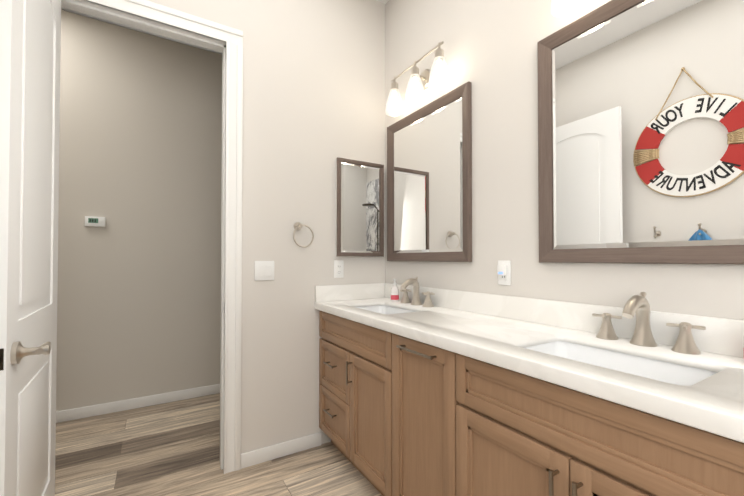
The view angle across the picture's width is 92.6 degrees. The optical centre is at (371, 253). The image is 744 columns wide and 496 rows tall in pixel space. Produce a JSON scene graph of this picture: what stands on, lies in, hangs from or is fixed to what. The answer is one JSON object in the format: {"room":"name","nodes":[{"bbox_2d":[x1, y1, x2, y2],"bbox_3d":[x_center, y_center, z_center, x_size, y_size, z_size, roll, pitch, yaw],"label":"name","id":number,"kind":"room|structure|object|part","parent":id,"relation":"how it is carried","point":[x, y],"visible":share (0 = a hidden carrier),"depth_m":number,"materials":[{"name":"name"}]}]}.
{"room":"bathroom","nodes":[
{"label":"bathroom","id":0,"kind":"room"},
{"bbox_2d":[56,10,221,410],"bbox_3d":[-1.076,-0.302,1.995,4.840,3.050,0.004,1,-1,-31],"label":"wall","id":1,"kind":"structure","parent":0,"point":[139,273],"depth_m":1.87,"materials":[{"name":"paint"}]},
{"bbox_2d":[85,216,105,226],"bbox_3d":[-2.112,-0.245,2.711,0.124,0.076,0.028,1,-1,-31],"label":"thermostat","id":2,"kind":"object","parent":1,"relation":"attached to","point":[91,221],"visible":0.98,"depth_m":2.70,"materials":[{"name":"white plastic"}]},
{"bbox_2d":[56,384,219,422],"bbox_3d":[-1.681,1.196,2.963,4.560,0.082,0.013,1,-1,-31],"label":"baseboard","id":3,"kind":"structure","parent":1,"relation":"attached to","point":[99,409],"depth_m":2.82,"materials":[{"name":"white wood"}]},
{"bbox_2d":[55,393,382,495],"bbox_3d":[-0.410,1.232,0.882,4.600,0.050,5.130,1,-1,-31],"label":"floor","id":4,"kind":"structure","parent":0,"point":[169,449],"depth_m":2.07,"materials":[{"name":"brown wood"}]},
{"bbox_2d":[315,308,743,495],"bbox_3d":[0.496,0.783,1.366,0.550,0.862,2.437,1,-1,-31],"label":"bathroom vanity","id":5,"kind":"object","parent":4,"relation":"on","point":[425,391],"depth_m":1.14,"materials":[{"name":"brown wood"}]},
{"bbox_2d":[315,296,743,443],"bbox_3d":[0.503,0.319,1.369,0.542,0.044,2.449,1,-1,-31],"label":"countertop","id":6,"kind":"structure","parent":5,"relation":"on","point":[715,403],"depth_m":1.01,"materials":[{"name":"white stone"}]},
{"bbox_2d":[359,304,414,311],"bbox_3d":[0.070,0.397,2.026,0.332,0.142,0.501,1,-1,-31],"label":"sink","id":7,"kind":"object","parent":6,"relation":"in","point":[374,307],"depth_m":2.23,"materials":[{"name":"white ceramic"}]},
{"bbox_2d":[391,279,398,301],"bbox_3d":[0.147,0.235,2.312,0.056,0.148,0.054,1,-1,-31],"label":"soap bottle","id":8,"kind":"object","parent":6,"relation":"on","point":[394,293],"visible":0.98,"depth_m":2.29,"materials":[{"name":"white plastic"}]},
{"bbox_2d":[399,276,434,307],"bbox_3d":[0.238,0.226,2.131,0.160,0.161,0.303,1,-1,-31],"label":"faucet","id":9,"kind":"object","parent":6,"relation":"on","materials":[{"name":"silver metal"}]},
{"bbox_2d":[523,340,714,383],"bbox_3d":[0.680,0.383,1.028,0.332,0.142,0.503,1,-1,-31],"label":"sink","id":10,"kind":"object","parent":6,"relation":"in","point":[625,361],"depth_m":1.11,"materials":[{"name":"white ceramic"}]},
{"bbox_2d":[591,292,706,355],"bbox_3d":[0.848,0.212,1.133,0.160,0.161,0.303,1,-1,-31],"label":"faucet","id":11,"kind":"object","parent":6,"relation":"on","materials":[{"name":"silver metal"}]},
{"bbox_2d":[147,0,384,453],"bbox_3d":[-0.767,-0.301,2.111,2.190,3.050,0.120,1,-1,-31],"label":"wall","id":12,"kind":"structure","parent":0,"point":[313,90],"depth_m":2.21,"materials":[{"name":"paint"}]},
{"bbox_2d":[0,0,60,495],"bbox_3d":[-1.242,-0.002,1.299,0.197,2.405,0.772,1,-1,-33],"label":"bathroom door","id":13,"kind":"structure","parent":12,"relation":"in","point":[30,44],"depth_m":1.19,"materials":[{"name":"white wood"}]},
{"bbox_2d":[61,0,242,473],"bbox_3d":[-1.179,-0.033,1.858,0.923,2.508,0.160,1,-1,-31],"label":"door frame","id":14,"kind":"structure","parent":12,"relation":"attached to","point":[231,38],"depth_m":2.00,"materials":[{"name":"white wood"}]},
{"bbox_3d":[-1.216,-0.032,1.919,0.923,2.508,0.017,1,-1,-31],"label":"hall door casing trim","id":15,"kind":"part","parent":14,"relation":"part of","materials":[{"name":"white paint"}]},
{"bbox_2d":[255,261,273,280],"bbox_3d":[-0.636,0.100,2.106,0.116,0.116,0.012,1,-1,-31],"label":"switch plate","id":16,"kind":"object","parent":12,"relation":"attached to","point":[264,270],"visible":1,"depth_m":2.10,"materials":[{"name":"white plastic"}]},
{"bbox_2d":[241,432,320,468],"bbox_3d":[-0.537,1.184,2.150,0.494,0.082,0.013,1,-1,-31],"label":"baseboard","id":17,"kind":"structure","parent":12,"relation":"attached to","point":[262,455],"depth_m":2.13,"materials":[{"name":"white wood"}]},
{"bbox_2d":[293,222,313,247],"bbox_3d":[-0.431,-0.118,2.204,0.140,0.160,0.064,1,-1,-31],"label":"towel ring","id":18,"kind":"object","parent":12,"relation":"attached to","point":[298,225],"visible":1,"depth_m":2.19,"materials":[{"name":"silver metal"}]},
{"bbox_2d":[334,260,343,277],"bbox_3d":[-0.220,0.102,2.362,0.070,0.116,0.009,1,-1,-31],"label":"outlet","id":19,"kind":"object","parent":12,"relation":"attached to","point":[338,268],"visible":1,"depth_m":2.36,"materials":[{"name":"white plastic"}]},
{"bbox_2d":[315,284,382,299],"bbox_3d":[-0.130,0.259,2.408,0.540,0.103,0.019,1,-1,-31],"label":"backsplash","id":20,"kind":"structure","parent":12,"relation":"attached to","point":[350,291],"depth_m":2.38,"materials":[{"name":"white stone"}]},
{"bbox_2d":[335,157,383,256],"bbox_3d":[-0.080,-0.306,2.434,0.367,0.650,0.041,1,-1,-31],"label":"medicine cabinet mirror","id":21,"kind":"object","parent":12,"relation":"attached to","point":[359,208],"visible":0.98,"depth_m":2.41,"materials":[{"name":"white mirror"}]},
{"bbox_2d":[383,284,743,355],"bbox_3d":[0.731,0.246,1.498,0.019,0.103,2.428,1,-1,-31],"label":"backsplash","id":22,"kind":"structure","parent":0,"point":[724,335],"depth_m":1.45,"materials":[{"name":"white stone"}]},
{"bbox_2d":[385,0,743,319],"bbox_3d":[1.105,-0.317,1.005,0.149,3.050,3.720,1,-1,-31],"label":"wall","id":23,"kind":"structure","parent":0,"point":[640,131],"depth_m":1.40,"materials":[{"name":"beige paint"}]},
{"bbox_2d":[386,41,449,116],"bbox_3d":[0.271,-1.043,2.152,0.144,0.239,0.547,1,-1,-31],"label":"sconce","id":24,"kind":"object","parent":23,"relation":"attached to","point":[437,74],"visible":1,"depth_m":2.12,"materials":[{"name":"white glass"}]},
{"bbox_3d":[0.148,-0.996,2.328,0.117,0.151,0.117,1,-1,-31],"label":"lamp shade","id":25,"kind":"part","parent":24,"relation":"part of","materials":[{"name":"white glass"}]},
{"bbox_3d":[0.148,-0.994,2.328,0.071,0.132,0.072,1,-1,-31],"label":"bulb","id":26,"kind":"part","parent":24,"relation":"part of","materials":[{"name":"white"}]},
{"bbox_3d":[0.260,-0.999,2.145,0.117,0.151,0.117,1,-1,-31],"label":"lamp shade","id":27,"kind":"part","parent":24,"relation":"part of","materials":[{"name":"white glass"}]},
{"bbox_3d":[0.260,-0.996,2.145,0.071,0.132,0.072,1,-1,-31],"label":"bulb","id":28,"kind":"part","parent":24,"relation":"part of","materials":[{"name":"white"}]},
{"bbox_3d":[0.372,-1.001,1.961,0.117,0.151,0.117,1,-1,-31],"label":"lamp shade","id":29,"kind":"part","parent":24,"relation":"part of","materials":[{"name":"white glass"}]},
{"bbox_3d":[0.372,-0.999,1.961,0.071,0.132,0.072,1,-1,-31],"label":"bulb","id":30,"kind":"part","parent":24,"relation":"part of","materials":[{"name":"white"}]},
{"bbox_3d":[0.314,-0.426,2.185,0.027,0.946,0.764,1,-1,-31],"label":"mirror","id":31,"kind":"part","parent":23,"relation":"part of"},
{"bbox_2d":[497,260,510,284],"bbox_3d":[0.617,0.090,1.678,0.030,0.116,0.070,1,-1,-31],"label":"electrical outlet plate","id":32,"kind":"object","parent":23,"relation":"attached to","point":[504,272],"visible":1,"depth_m":1.67,"materials":[{"name":"white plastic"}]},
{"bbox_2d":[551,0,585,17],"bbox_3d":[0.868,-1.057,1.175,0.144,0.239,0.547,1,-1,-31],"label":"sconce","id":33,"kind":"object","parent":23,"relation":"attached to","point":[563,4],"visible":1,"depth_m":1.36,"materials":[{"name":"white glass"}]},
{"bbox_3d":[0.745,-1.008,1.351,0.071,0.132,0.072,1,-1,-31],"label":"bulb","id":34,"kind":"part","parent":33,"relation":"part of","materials":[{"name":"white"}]}
]}

